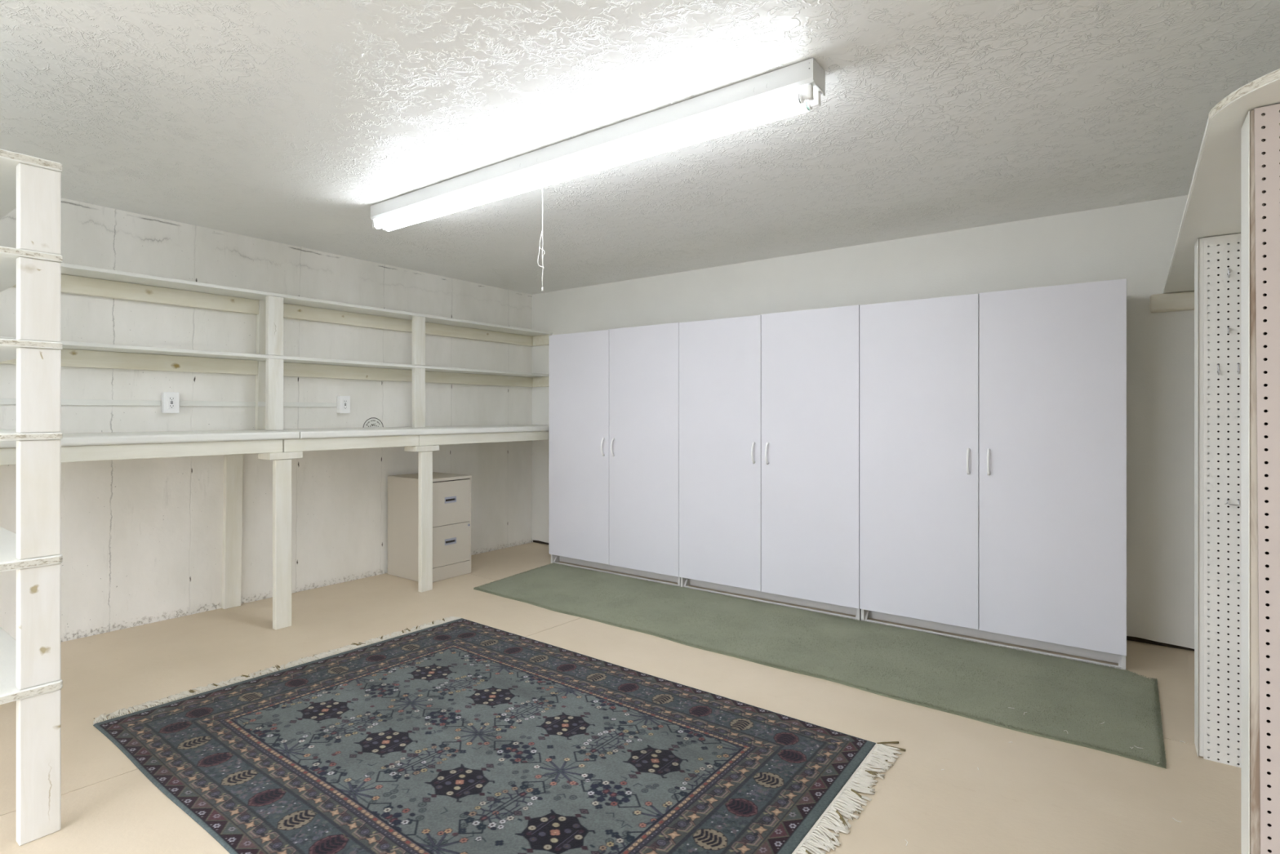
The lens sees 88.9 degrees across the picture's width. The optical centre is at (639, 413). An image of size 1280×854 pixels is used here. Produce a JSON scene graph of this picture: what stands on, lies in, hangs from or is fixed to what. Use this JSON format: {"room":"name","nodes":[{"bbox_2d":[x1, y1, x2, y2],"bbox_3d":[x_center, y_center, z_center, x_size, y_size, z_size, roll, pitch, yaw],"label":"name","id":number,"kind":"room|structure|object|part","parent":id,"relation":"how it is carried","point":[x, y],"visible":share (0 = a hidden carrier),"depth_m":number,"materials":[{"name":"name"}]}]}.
{"room":"storage room","nodes":[
{"label":"storage room","id":0,"kind":"room"},
{"bbox_2d":[0,198,533,641],"bbox_3d":[-2.743,0.043,3.823,0.330,2.293,5.660,0,0,36],"label":"wall","id":1,"kind":"structure","parent":0,"point":[142,539],"depth_m":3.99,"materials":[{"name":"paint"}]},
{"bbox_2d":[0,398,337,407],"bbox_3d":[-3.067,-0.057,3.179,0.050,0.030,3.297,0,0,37],"label":"conduit","id":2,"kind":"object","parent":1,"relation":"attached to","point":[2,401],"visible":0.7,"depth_m":3.68,"materials":[{"name":"white metal"}]},
{"bbox_2d":[161,391,179,413],"bbox_3d":[-2.672,-0.060,3.711,0.050,0.120,0.076,0,0,36],"label":"wall outlet","id":3,"kind":"object","parent":1,"relation":"attached to","point":[170,400],"visible":1,"depth_m":3.69,"materials":[{"name":"white plastic"}]},
{"bbox_2d":[168,396,175,408],"bbox_3d":[-2.653,-0.060,3.697,0.003,0.068,0.034,0,0,36],"label":"receptacle","id":4,"kind":"object","parent":3,"relation":"attached to","point":[171,400],"depth_m":3.70,"materials":[{"name":"white plastic"}]},
{"bbox_2d":[337,395,350,413],"bbox_3d":[-2.061,-0.060,4.535,0.050,0.120,0.076,0,0,36],"label":"wall outlet","id":5,"kind":"object","parent":1,"relation":"attached to","point":[343,402],"visible":1,"depth_m":4.51,"materials":[{"name":"white plastic"}]},
{"bbox_2d":[342,399,347,409],"bbox_3d":[-2.042,-0.060,4.521,0.003,0.068,0.034,0,0,36],"label":"receptacle","id":6,"kind":"object","parent":5,"relation":"attached to","point":[344,401],"depth_m":4.52,"materials":[{"name":"white plastic"}]},
{"bbox_2d":[363,417,383,427],"bbox_3d":[-1.939,0.067,4.744,0.002,0.072,0.163,0,0,36],"label":"round sticker","id":7,"kind":"object","parent":1,"relation":"attached to","point":[373,422],"visible":1,"depth_m":4.74,"materials":[{"name":"white paper"}]},
{"bbox_2d":[0,542,1240,853],"bbox_3d":[-0.607,1.220,2.250,5.560,0.060,5.810,0,0,36],"label":"floor","id":8,"kind":"structure","parent":0,"point":[1031,793],"depth_m":2.40,"materials":[{"name":"brown concrete"}]},
{"bbox_2d":[0,148,62,845],"bbox_3d":[-2.312,0.238,1.963,1.197,1.903,0.626,0,0,36],"label":"shelving unit","id":9,"kind":"object","parent":8,"relation":"on","point":[30,664],"visible":1,"depth_m":1.82,"materials":[{"name":"paint"}]},
{"bbox_3d":[-2.312,0.774,1.963,1.197,0.024,0.626,0,0,36],"label":"shelf","id":10,"kind":"part","parent":9,"relation":"part of","materials":[{"name":"white paint"}]},
{"bbox_3d":[-2.312,0.416,1.963,1.197,0.024,0.626,0,0,36],"label":"shelf","id":11,"kind":"part","parent":9,"relation":"part of","materials":[{"name":"white paint"}]},
{"bbox_3d":[-2.312,0.065,1.963,1.197,0.020,0.626,0,0,36],"label":"shelf","id":12,"kind":"part","parent":9,"relation":"part of","materials":[{"name":"white paint"}]},
{"bbox_3d":[-2.312,-0.192,1.963,1.197,0.020,0.626,0,0,36],"label":"shelf","id":13,"kind":"part","parent":9,"relation":"part of","materials":[{"name":"white paint"}]},
{"bbox_3d":[-2.312,-0.441,1.963,1.197,0.020,0.626,0,0,36],"label":"shelf","id":14,"kind":"part","parent":9,"relation":"part of","materials":[{"name":"white paint"}]},
{"bbox_3d":[-2.312,-0.701,1.963,1.197,0.024,0.626,0,0,36],"label":"shelf","id":15,"kind":"part","parent":9,"relation":"part of","materials":[{"name":"white paint"}]},
{"bbox_3d":[-1.694,-0.570,1.838,0.038,0.237,0.088,0,0,36],"label":"post","id":16,"kind":"part","parent":9,"relation":"part of","materials":[{"name":"paint"}]},
{"bbox_3d":[-1.694,-0.317,1.838,0.038,0.228,0.088,0,0,36],"label":"post","id":17,"kind":"part","parent":9,"relation":"part of","materials":[{"name":"paint"}]},
{"bbox_3d":[-1.694,-0.064,1.838,0.038,0.236,0.088,0,0,36],"label":"post","id":18,"kind":"part","parent":9,"relation":"part of","materials":[{"name":"paint"}]},
{"bbox_3d":[-1.694,0.239,1.838,0.038,0.328,0.088,0,0,36],"label":"post","id":19,"kind":"part","parent":9,"relation":"part of","materials":[{"name":"paint"}]},
{"bbox_3d":[-1.694,0.595,1.838,0.038,0.333,0.088,0,0,36],"label":"post","id":20,"kind":"part","parent":9,"relation":"part of","materials":[{"name":"paint"}]},
{"bbox_3d":[-1.694,0.988,1.838,0.038,0.404,0.088,0,0,36],"label":"post","id":21,"kind":"part","parent":9,"relation":"part of","materials":[{"name":"paint"}]},
{"bbox_2d":[0,424,548,629],"bbox_3d":[-2.289,0.647,3.761,0.694,1.086,5.156,0,0,36],"label":"workbench","id":22,"kind":"object","parent":8,"relation":"on","point":[281,446],"visible":0.94,"depth_m":3.74,"materials":[{"name":"white paint"}]},
{"bbox_2d":[0,430,299,448],"bbox_3d":[-2.998,0.124,2.782,0.666,0.041,2.738,0,0,36],"label":"countertop","id":23,"kind":"structure","parent":22,"relation":"on","point":[125,437],"depth_m":3.24,"materials":[{"name":"white paint"}]},
{"bbox_3d":[-2.498,0.716,4.000,0.074,0.948,0.095,0,0,36],"label":"leg","id":24,"kind":"part","parent":22,"relation":"part of","materials":[{"name":"white wood"}]},
{"bbox_2d":[0,262,551,430],"bbox_3d":[-2.423,-0.311,3.860,0.275,0.828,5.158,0,0,36],"label":"wall shelving","id":25,"kind":"object","parent":22,"relation":"on","point":[269,366],"visible":0.94,"depth_m":4.02,"materials":[{"name":"white paint"}]},
{"bbox_3d":[-2.373,-0.113,4.118,0.052,0.432,0.089,0,0,36],"label":"post","id":26,"kind":"part","parent":25,"relation":"part of","materials":[{"name":"white wood"}]},
{"bbox_3d":[-2.361,-0.527,4.110,0.050,0.355,0.089,0,0,36],"label":"post","id":27,"kind":"part","parent":25,"relation":"part of","materials":[{"name":"white wood"}]},
{"bbox_3d":[-2.416,-0.339,3.854,0.256,0.020,5.157,0,0,36],"label":"shelf","id":28,"kind":"part","parent":25,"relation":"part of","materials":[{"name":"white paint"}]},
{"bbox_3d":[-2.213,-0.527,3.952,0.038,0.355,0.088,0,0,36],"label":"post","id":29,"kind":"part","parent":25,"relation":"part of","materials":[{"name":"white wood"}]},
{"bbox_3d":[-2.213,-0.113,3.952,0.038,0.432,0.088,0,0,36],"label":"post","id":30,"kind":"part","parent":25,"relation":"part of","materials":[{"name":"white wood"}]},
{"bbox_3d":[-2.416,-0.715,3.854,0.256,0.020,5.157,0,0,36],"label":"shelf","id":31,"kind":"part","parent":25,"relation":"part of","materials":[{"name":"white paint"}]},
{"bbox_3d":[-1.616,-0.527,4.766,0.038,0.355,0.088,0,0,36],"label":"post","id":32,"kind":"part","parent":25,"relation":"part of","materials":[{"name":"white wood"}]},
{"bbox_3d":[-1.616,-0.113,4.766,0.038,0.432,0.088,0,0,36],"label":"post","id":33,"kind":"part","parent":25,"relation":"part of","materials":[{"name":"white wood"}]},
{"bbox_3d":[-1.989,0.722,3.627,0.038,0.936,0.088,0,0,36],"label":"leg","id":34,"kind":"part","parent":22,"relation":"part of","materials":[{"name":"white wood"}]},
{"bbox_2d":[252,424,548,438],"bbox_3d":[-1.464,0.124,4.855,0.645,0.041,2.415,0,0,36],"label":"countertop","id":35,"kind":"structure","parent":22,"relation":"on","point":[427,430],"depth_m":4.33,"materials":[{"name":"white paint"}]},
{"bbox_3d":[-1.439,0.722,4.376,0.038,0.936,0.088,0,0,36],"label":"leg","id":36,"kind":"part","parent":22,"relation":"part of","materials":[{"name":"white wood"}]},
{"bbox_2d":[387,471,471,582],"bbox_3d":[-1.557,0.825,4.838,0.476,0.726,0.394,0,0,36],"label":"filing cabinet","id":37,"kind":"object","parent":8,"relation":"on","point":[451,492],"visible":0.84,"depth_m":4.71,"materials":[{"name":"beige metal"}]},
{"bbox_3d":[-1.374,0.624,4.712,0.025,0.044,0.102,0,0,36],"label":"handle","id":38,"kind":"part","parent":37,"relation":"part of","materials":[{"name":"silver metal"}]},
{"bbox_3d":[-1.374,0.923,4.712,0.025,0.044,0.102,0,0,36],"label":"handle","id":39,"kind":"part","parent":37,"relation":"part of","materials":[{"name":"silver metal"}]},
{"bbox_3d":[-1.375,0.645,4.703,0.010,0.310,0.363,0,0,36],"label":"drawer","id":40,"kind":"part","parent":37,"relation":"part of","materials":[{"name":"beige metal"}]},
{"bbox_3d":[-1.375,0.946,4.703,0.010,0.284,0.363,0,0,36],"label":"drawer","id":41,"kind":"part","parent":37,"relation":"part of","materials":[{"name":"beige metal"}]},
{"bbox_2d":[93,616,905,853],"bbox_3d":[-0.579,1.184,2.423,2.666,0.011,1.837,0,0,36],"label":"oriental rug","id":42,"kind":"object","parent":8,"relation":"on","point":[459,735],"visible":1,"depth_m":2.22,"materials":[{"name":"fabric"}]},
{"bbox_2d":[548,322,680,586],"bbox_3d":[-0.088,0.286,4.995,1.220,1.808,0.546,0,0,36],"label":"storage cabinet","id":43,"kind":"object","parent":8,"relation":"on","point":[614,393],"visible":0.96,"depth_m":4.77,"materials":[{"name":"grey plastic"}]},
{"bbox_3d":[-0.470,0.249,4.991,0.608,1.730,0.018,0,0,36],"label":"door","id":44,"kind":"part","parent":43,"relation":"part of","materials":[{"name":"white plastic"}]},
{"bbox_3d":[-0.277,0.248,4.817,0.016,0.138,0.036,0,0,36],"label":"handle","id":45,"kind":"part","parent":43,"relation":"part of","materials":[{"name":"white plastic"}]},
{"bbox_3d":[-0.202,0.248,4.762,0.016,0.138,0.036,0,0,36],"label":"handle","id":46,"kind":"part","parent":43,"relation":"part of","materials":[{"name":"white plastic"}]},
{"bbox_3d":[0.022,0.248,4.629,0.608,1.734,0.018,0,0,36],"label":"door","id":47,"kind":"part","parent":43,"relation":"part of","materials":[{"name":"white plastic"}]},
{"bbox_2d":[679,304,861,620],"bbox_3d":[0.897,0.286,4.272,1.220,1.808,0.546,0,0,36],"label":"storage cabinet","id":48,"kind":"object","parent":8,"relation":"on","point":[769,403],"visible":0.98,"depth_m":4.03,"materials":[{"name":"grey plastic"}]},
{"bbox_3d":[0.515,0.249,4.268,0.608,1.730,0.018,0,0,36],"label":"door","id":49,"kind":"part","parent":48,"relation":"part of","materials":[{"name":"white plastic"}]},
{"bbox_3d":[0.708,0.248,4.094,0.016,0.138,0.036,0,0,36],"label":"handle","id":50,"kind":"part","parent":48,"relation":"part of","materials":[{"name":"white plastic"}]},
{"bbox_3d":[0.784,0.248,4.039,0.016,0.138,0.036,0,0,36],"label":"handle","id":51,"kind":"part","parent":48,"relation":"part of","materials":[{"name":"white plastic"}]},
{"bbox_3d":[1.008,0.248,3.906,0.608,1.734,0.018,0,0,36],"label":"door","id":52,"kind":"part","parent":48,"relation":"part of","materials":[{"name":"white plastic"}]},
{"bbox_2d":[473,562,1167,768],"bbox_3d":[0.543,1.181,3.670,3.745,0.016,0.962,0,0,36],"label":"carpet runner","id":53,"kind":"object","parent":8,"relation":"on","point":[977,681],"visible":1,"depth_m":3.15,"materials":[{"name":"green carpet"}]},
{"bbox_2d":[859,278,1126,670],"bbox_3d":[1.883,0.286,3.548,1.220,1.808,0.546,0,0,36],"label":"storage cabinet","id":54,"kind":"object","parent":8,"relation":"on","point":[993,424],"visible":1,"depth_m":3.31,"materials":[{"name":"grey plastic"}]},
{"bbox_3d":[1.501,0.249,3.544,0.608,1.730,0.018,0,0,36],"label":"door","id":55,"kind":"part","parent":54,"relation":"part of","materials":[{"name":"white plastic"}]},
{"bbox_3d":[1.694,0.248,3.371,0.016,0.138,0.036,0,0,36],"label":"handle","id":56,"kind":"part","parent":54,"relation":"part of","materials":[{"name":"white plastic"}]},
{"bbox_3d":[1.770,0.248,3.315,0.016,0.138,0.036,0,0,36],"label":"handle","id":57,"kind":"part","parent":54,"relation":"part of","materials":[{"name":"white plastic"}]},
{"bbox_3d":[1.994,0.248,3.183,0.608,1.734,0.018,0,0,36],"label":"door","id":58,"kind":"part","parent":54,"relation":"part of","materials":[{"name":"white plastic"}]},
{"bbox_2d":[1194,233,1240,767],"bbox_3d":[2.221,0.294,2.118,0.635,1.798,0.125,0,0,36],"label":"pegboard","id":59,"kind":"object","parent":8,"relation":"on","point":[1217,296],"visible":0.6,"depth_m":2.23,"materials":[{"name":"white paint"}]},
{"bbox_3d":[1.962,0.292,2.302,0.002,1.790,0.115,0,0,36],"label":"trim","id":60,"kind":"part","parent":59,"relation":"part of","materials":[{"name":"white paint"}]},
{"bbox_2d":[1227,268,1230,278],"bbox_3d":[1.982,-0.472,2.196,0.004,0.035,0.035,0,0,36],"label":"hook","id":61,"kind":"object","parent":59,"relation":"attached to","point":[1228,272],"visible":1,"depth_m":2.20,"materials":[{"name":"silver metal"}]},
{"bbox_2d":[1224,498,1239,505],"bbox_3d":[1.993,0.299,2.196,0.039,0.020,0.021,0,0,36],"label":"hook","id":62,"kind":"object","parent":59,"relation":"attached to","point":[1227,499],"visible":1,"depth_m":2.19,"materials":[{"name":"silver metal"}]},
{"bbox_2d":[1237,363,1239,373],"bbox_3d":[2.003,-0.148,2.183,0.004,0.037,0.031,0,0,36],"label":"hook","id":63,"kind":"object","parent":59,"relation":"attached to","point":[1238,368],"visible":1,"depth_m":2.19,"materials":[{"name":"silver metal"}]},
{"bbox_2d":[1240,103,1279,853],"bbox_3d":[1.511,0.291,1.150,0.657,1.792,0.114,0,0,36],"label":"pegboard panel","id":64,"kind":"object","parent":8,"relation":"on","point":[1260,132],"visible":1,"depth_m":1.29,"materials":[{"name":"white paint"}]},
{"bbox_2d":[1149,68,1279,312],"bbox_3d":[2.129,-0.570,2.071,0.728,0.113,2.658,0,0,36],"label":"shelf","id":65,"kind":"object","parent":64,"relation":"on","point":[1212,208],"visible":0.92,"depth_m":1.77,"materials":[{"name":"white paint"}]},
{"bbox_3d":[1.245,0.292,1.342,0.002,1.790,0.100,0,0,36],"label":"trim","id":66,"kind":"part","parent":64,"relation":"part of","materials":[{"name":"white paint"}]},
{"bbox_2d":[0,0,1279,294],"bbox_3d":[-0.607,-1.133,2.250,5.560,0.080,5.810,0,0,36],"label":"ceiling","id":67,"kind":"structure","parent":0,"point":[284,122],"depth_m":2.34,"materials":[{"name":"white paint"}]},
{"bbox_2d":[369,57,825,291],"bbox_3d":[-0.414,-0.803,2.757,2.419,0.574,0.102,0,0,36],"label":"ceiling light","id":68,"kind":"object","parent":67,"relation":"attached to","point":[788,91],"visible":1,"depth_m":2.45,"materials":[{"name":"white metal"}]},
{"bbox_3d":[-0.418,-0.772,2.758,0.032,0.493,0.003,0,0,0],"label":"pull cord","id":69,"kind":"part","parent":68,"relation":"part of","materials":[{"name":"white fabric"}]},
{"bbox_3d":[0.560,-1.050,2.042,0.002,0.081,0.102,0,0,36],"label":"plate","id":70,"kind":"part","parent":68,"relation":"part of","materials":[{"name":"white metal"}]},
{"bbox_2d":[532,195,1194,648],"bbox_3d":[1.109,0.038,4.478,5.230,2.282,0.012,0,0,36],"label":"wall","id":71,"kind":"structure","parent":0,"point":[1135,242],"depth_m":3.59,"materials":[{"name":"paint"}]},
{"bbox_2d":[533,540,1194,650],"bbox_3d":[1.120,1.040,4.501,5.240,0.300,0.037,0,0,36],"label":"trim","id":72,"kind":"structure","parent":71,"relation":"attached to","point":[1128,637],"depth_m":3.37,"materials":[{"name":"brown"}]}
]}

